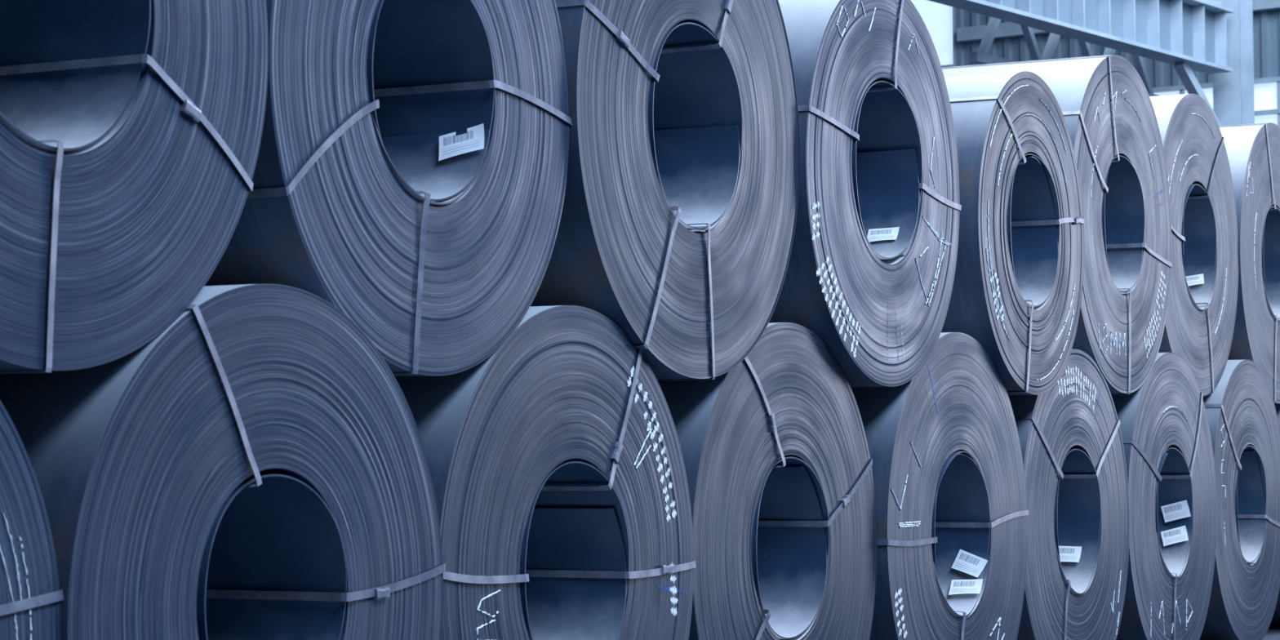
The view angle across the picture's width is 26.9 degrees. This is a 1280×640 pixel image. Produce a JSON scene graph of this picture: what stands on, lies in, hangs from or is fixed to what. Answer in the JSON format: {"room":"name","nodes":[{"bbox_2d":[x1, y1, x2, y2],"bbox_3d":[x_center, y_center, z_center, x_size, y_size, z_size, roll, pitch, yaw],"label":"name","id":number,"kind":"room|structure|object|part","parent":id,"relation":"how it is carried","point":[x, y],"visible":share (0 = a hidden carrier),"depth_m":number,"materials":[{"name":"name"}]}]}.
{"room":"steel coil warehouse","nodes":[
{"label":"steel coil warehouse","id":0,"kind":"room"},
{"bbox_2d":[955,8,1279,88],"bbox_3d":[11.691,-3.409,40.344,25.000,13.000,0.060,-2,-3,36],"label":"wall","id":1,"kind":"structure","parent":0,"point":[1266,24],"depth_m":42.95,"materials":[{"name":"metal"}]},
{"bbox_2d":[910,0,953,65],"bbox_3d":[4.667,-5.724,45.572,1.650,3.000,0.001,-2,-3,36],"label":"glass","id":2,"kind":"object","parent":1,"relation":"attached to","point":[937,18],"visible":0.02,"depth_m":45.25,"materials":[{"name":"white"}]},
{"bbox_2d":[941,64,955,67],"bbox_3d":[4.625,-4.229,45.430,1.650,0.070,0.100,-2,-3,36],"label":"rail","id":3,"kind":"object","parent":1,"relation":"attached to","point":[947,65],"visible":0.14,"depth_m":44.97,"materials":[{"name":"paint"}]},
{"bbox_2d":[952,7,956,66],"bbox_3d":[5.297,-5.753,45.036,0.060,3.000,0.080,-2,-3,36],"label":"mullion","id":4,"kind":"object","parent":1,"relation":"attached to","point":[953,8],"visible":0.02,"depth_m":44.96,"materials":[{"name":"paint"}]},
{"bbox_2d":[956,0,1279,42],"bbox_3d":[13.480,-5.086,38.983,20.000,0.220,0.201,-2,-3,36],"label":"trim","id":5,"kind":"structure","parent":1,"relation":"attached to","point":[966,34],"depth_m":44.19,"materials":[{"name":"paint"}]},
{"bbox_2d":[1153,90,1179,95],"bbox_3d":[8.419,-3.618,42.797,0.436,0.054,0.005,-2,-3,36],"label":"glass","id":6,"kind":"object","parent":1,"relation":"attached to","point":[1168,93],"depth_m":42.78,"materials":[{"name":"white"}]},
{"bbox_2d":[1179,89,1185,94],"bbox_3d":[8.624,-3.187,42.546,0.060,1.000,0.080,-2,-3,36],"label":"mullion","id":7,"kind":"object","parent":1,"relation":"attached to","point":[1181,91],"visible":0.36,"depth_m":42.54,"materials":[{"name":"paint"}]},
{"bbox_2d":[1202,88,1213,108],"bbox_3d":[8.992,-3.507,42.382,0.166,0.320,0.005,-2,-3,36],"label":"glass","id":8,"kind":"object","parent":1,"relation":"attached to","point":[1208,92],"depth_m":42.36,"materials":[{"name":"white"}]},
{"bbox_2d":[1151,76,1279,93],"bbox_3d":[13.572,-3.884,39.003,20.350,0.070,0.100,-2,-3,36],"label":"rail","id":9,"kind":"object","parent":1,"relation":"attached to","point":[1266,80],"visible":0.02,"depth_m":42.28,"materials":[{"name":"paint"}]},
{"bbox_2d":[1253,82,1277,124],"bbox_3d":[9.775,-3.369,41.815,0.375,0.660,0.005,-2,-3,36],"label":"glass","id":10,"kind":"object","parent":1,"relation":"attached to","point":[1264,96],"depth_m":41.82,"materials":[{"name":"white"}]},
{"bbox_2d":[1276,81,1279,127],"bbox_3d":[9.948,-3.240,41.599,0.060,1.000,0.080,-2,-3,36],"label":"mullion","id":11,"kind":"object","parent":1,"relation":"attached to","point":[1277,82],"visible":0.71,"depth_m":41.58,"materials":[{"name":"paint"}]},
{"label":"mullion","id":12,"kind":"object","parent":1,"relation":"attached to","visible":0},
{"bbox_2d":[1254,108,1279,115],"bbox_3d":[13.576,-3.385,38.980,20.350,0.070,0.100,-2,-3,36],"label":"rail","id":13,"kind":"object","parent":12,"relation":"attached to","point":[1268,112],"visible":0.02,"depth_m":41.66,"materials":[{"name":"metal"}]},
{"bbox_2d":[1262,626,1279,639],"bbox_3d":[-1.425,2.242,17.520,60.000,0.200,100.000,-2,-3,27],"label":"floor","id":14,"kind":"structure","parent":0,"point":[1273,633],"depth_m":18.19,"materials":[{"name":"concrete"}]},
{"bbox_2d":[0,400,63,639],"bbox_3d":[-2.488,0.771,6.202,1.531,1.713,1.715,-2,-3,27],"label":"coil","id":15,"kind":"object","parent":14,"relation":"on","point":[31,596],"visible":1,"depth_m":6.50,"materials":[{"name":"grey metal"}]},
{"bbox_2d":[0,0,268,373],"bbox_3d":[-2.116,-0.757,6.993,1.532,1.817,1.811,-2,-3,27],"label":"coil","id":16,"kind":"object","parent":15,"relation":"on","point":[131,131],"visible":1,"depth_m":6.99,"materials":[{"name":"grey metal"}]},
{"bbox_2d":[0,283,445,639],"bbox_3d":[-1.672,0.807,7.747,1.530,1.775,1.782,-2,-3,27],"label":"coil","id":17,"kind":"object","parent":14,"relation":"on","point":[256,468],"visible":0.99,"depth_m":7.36,"materials":[{"name":"grey metal"}]},
{"bbox_2d":[204,0,572,376],"bbox_3d":[-1.302,-0.682,8.614,1.532,1.749,1.755,-2,-3,27],"label":"coil","id":18,"kind":"object","parent":17,"relation":"on","point":[410,175],"visible":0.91,"depth_m":8.32,"materials":[{"name":"metal"}]},
{"bbox_2d":[395,305,695,639],"bbox_3d":[-0.879,0.866,9.357,1.532,1.791,1.804,-2,-3,27],"label":"coil","id":19,"kind":"object","parent":14,"relation":"on","point":[555,460],"visible":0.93,"depth_m":9.13,"materials":[{"name":"grey metal"}]},
{"bbox_2d":[530,0,799,381],"bbox_3d":[-0.456,-0.694,10.207,1.531,1.866,1.863,-2,-3,27],"label":"coil","id":20,"kind":"object","parent":19,"relation":"on","point":[677,224],"visible":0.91,"depth_m":9.85,"materials":[{"name":"grey metal"}]},
{"bbox_2d":[657,322,877,639],"bbox_3d":[-0.064,0.930,10.962,1.531,1.801,1.801,-2,-3,27],"label":"coil","id":21,"kind":"object","parent":14,"relation":"on","point":[778,464],"visible":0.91,"depth_m":10.73,"materials":[{"name":"grey metal"}]},
{"bbox_2d":[768,0,961,386],"bbox_3d":[0.397,-0.568,11.800,1.531,1.747,1.754,-2,-3,27],"label":"coil","id":22,"kind":"object","parent":21,"relation":"on","point":[872,266],"visible":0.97,"depth_m":11.37,"materials":[{"name":"metal"}]},
{"bbox_2d":[850,332,1028,639],"bbox_3d":[0.805,0.987,12.568,1.532,1.823,1.833,-2,-3,27],"label":"coil","id":23,"kind":"object","parent":14,"relation":"on","point":[944,444],"visible":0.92,"depth_m":12.21,"materials":[{"name":"metal"}]},
{"bbox_2d":[1008,348,1129,639],"bbox_3d":[1.602,1.067,14.193,1.532,1.795,1.795,-2,-3,27],"label":"coil","id":24,"kind":"object","parent":14,"relation":"on","point":[1070,438],"visible":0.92,"depth_m":13.98,"materials":[{"name":"metal"}]},
{"bbox_2d":[941,71,1084,395],"bbox_3d":[1.261,-0.404,13.437,1.532,1.582,1.583,-2,-3,27],"label":"coil","id":25,"kind":"object","parent":24,"relation":"on","point":[1017,290],"visible":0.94,"depth_m":12.94,"materials":[{"name":"grey metal"}]},
{"bbox_2d":[942,54,1172,395],"bbox_3d":[1.990,-0.501,15.035,1.532,1.861,1.855,-2,-3,27],"label":"coil","id":26,"kind":"object","parent":24,"relation":"on","point":[1107,108],"visible":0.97,"depth_m":14.72,"materials":[{"name":"grey metal"}]},
{"bbox_2d":[1111,352,1217,639],"bbox_3d":[2.421,1.123,15.798,1.532,1.831,1.827,-2,-3,27],"label":"coil","id":27,"kind":"object","parent":14,"relation":"on","point":[1164,425],"visible":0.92,"depth_m":15.46,"materials":[{"name":"metal"}]},
{"bbox_2d":[1212,0,1240,125],"bbox_3d":[8.396,-2.980,38.294,0.400,12.000,0.040,-2,-3,36],"label":"flange","id":28,"kind":"object","parent":14,"relation":"on","point":[1226,86],"visible":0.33,"depth_m":38.26,"materials":[{"name":"paint"}]},
{"bbox_2d":[928,0,1234,125],"bbox_3d":[0.991,-3.860,28.705,1.285,2.098,24.140,-2,-3,36],"label":"girder","id":29,"kind":"object","parent":28,"relation":"attached to","point":[1188,35],"visible":0.79,"depth_m":35.92,"materials":[{"name":"metal"}]},
{"bbox_3d":[1.282,-4.864,28.451,0.080,0.120,24.000,-2,-3,36],"label":"rail","id":30,"kind":"part","parent":29,"relation":"part of","materials":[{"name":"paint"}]},
{"bbox_2d":[1199,360,1279,639],"bbox_3d":[3.235,1.188,17.434,1.531,1.829,1.829,-2,-3,27],"label":"coil","id":31,"kind":"object","parent":14,"relation":"on","point":[1241,411],"visible":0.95,"depth_m":17.03,"materials":[{"name":"grey metal"}]},
{"bbox_2d":[1149,93,1238,395],"bbox_3d":[2.758,-0.439,16.723,1.532,1.849,1.849,-2,-3,27],"label":"coil","id":32,"kind":"object","parent":31,"relation":"on","point":[1200,322],"visible":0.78,"depth_m":16.55,"materials":[{"name":"metal"}]},
{"bbox_2d":[1218,122,1279,403],"bbox_3d":[3.625,-0.364,18.385,1.530,1.893,1.893,-2,-3,27],"label":"coil","id":33,"kind":"object","parent":31,"relation":"on","point":[1253,149],"visible":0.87,"depth_m":17.65,"materials":[{"name":"grey metal"}]},
{"bbox_2d":[1238,0,1241,124],"bbox_3d":[8.542,-2.972,38.497,0.030,12.000,0.500,-2,-3,36],"label":"web","id":34,"kind":"object","parent":14,"relation":"on","point":[1238,0],"visible":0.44,"depth_m":38.70},
{"bbox_2d":[1239,0,1254,124],"bbox_3d":[8.687,-2.963,38.700,0.400,12.000,0.040,-2,-3,36],"label":"flange","id":35,"kind":"object","parent":14,"relation":"on","point":[1246,8],"visible":0.22,"depth_m":38.65,"materials":[{"name":"paint"}]},
{"bbox_2d":[1269,403,1279,626],"bbox_3d":[4.132,1.259,19.160,1.531,1.837,1.837,-2,-3,27],"label":"coil","id":36,"kind":"object","parent":14,"relation":"on","point":[1275,621],"visible":0.02,"depth_m":18.43,"materials":[{"name":"grey metal"}]}
]}

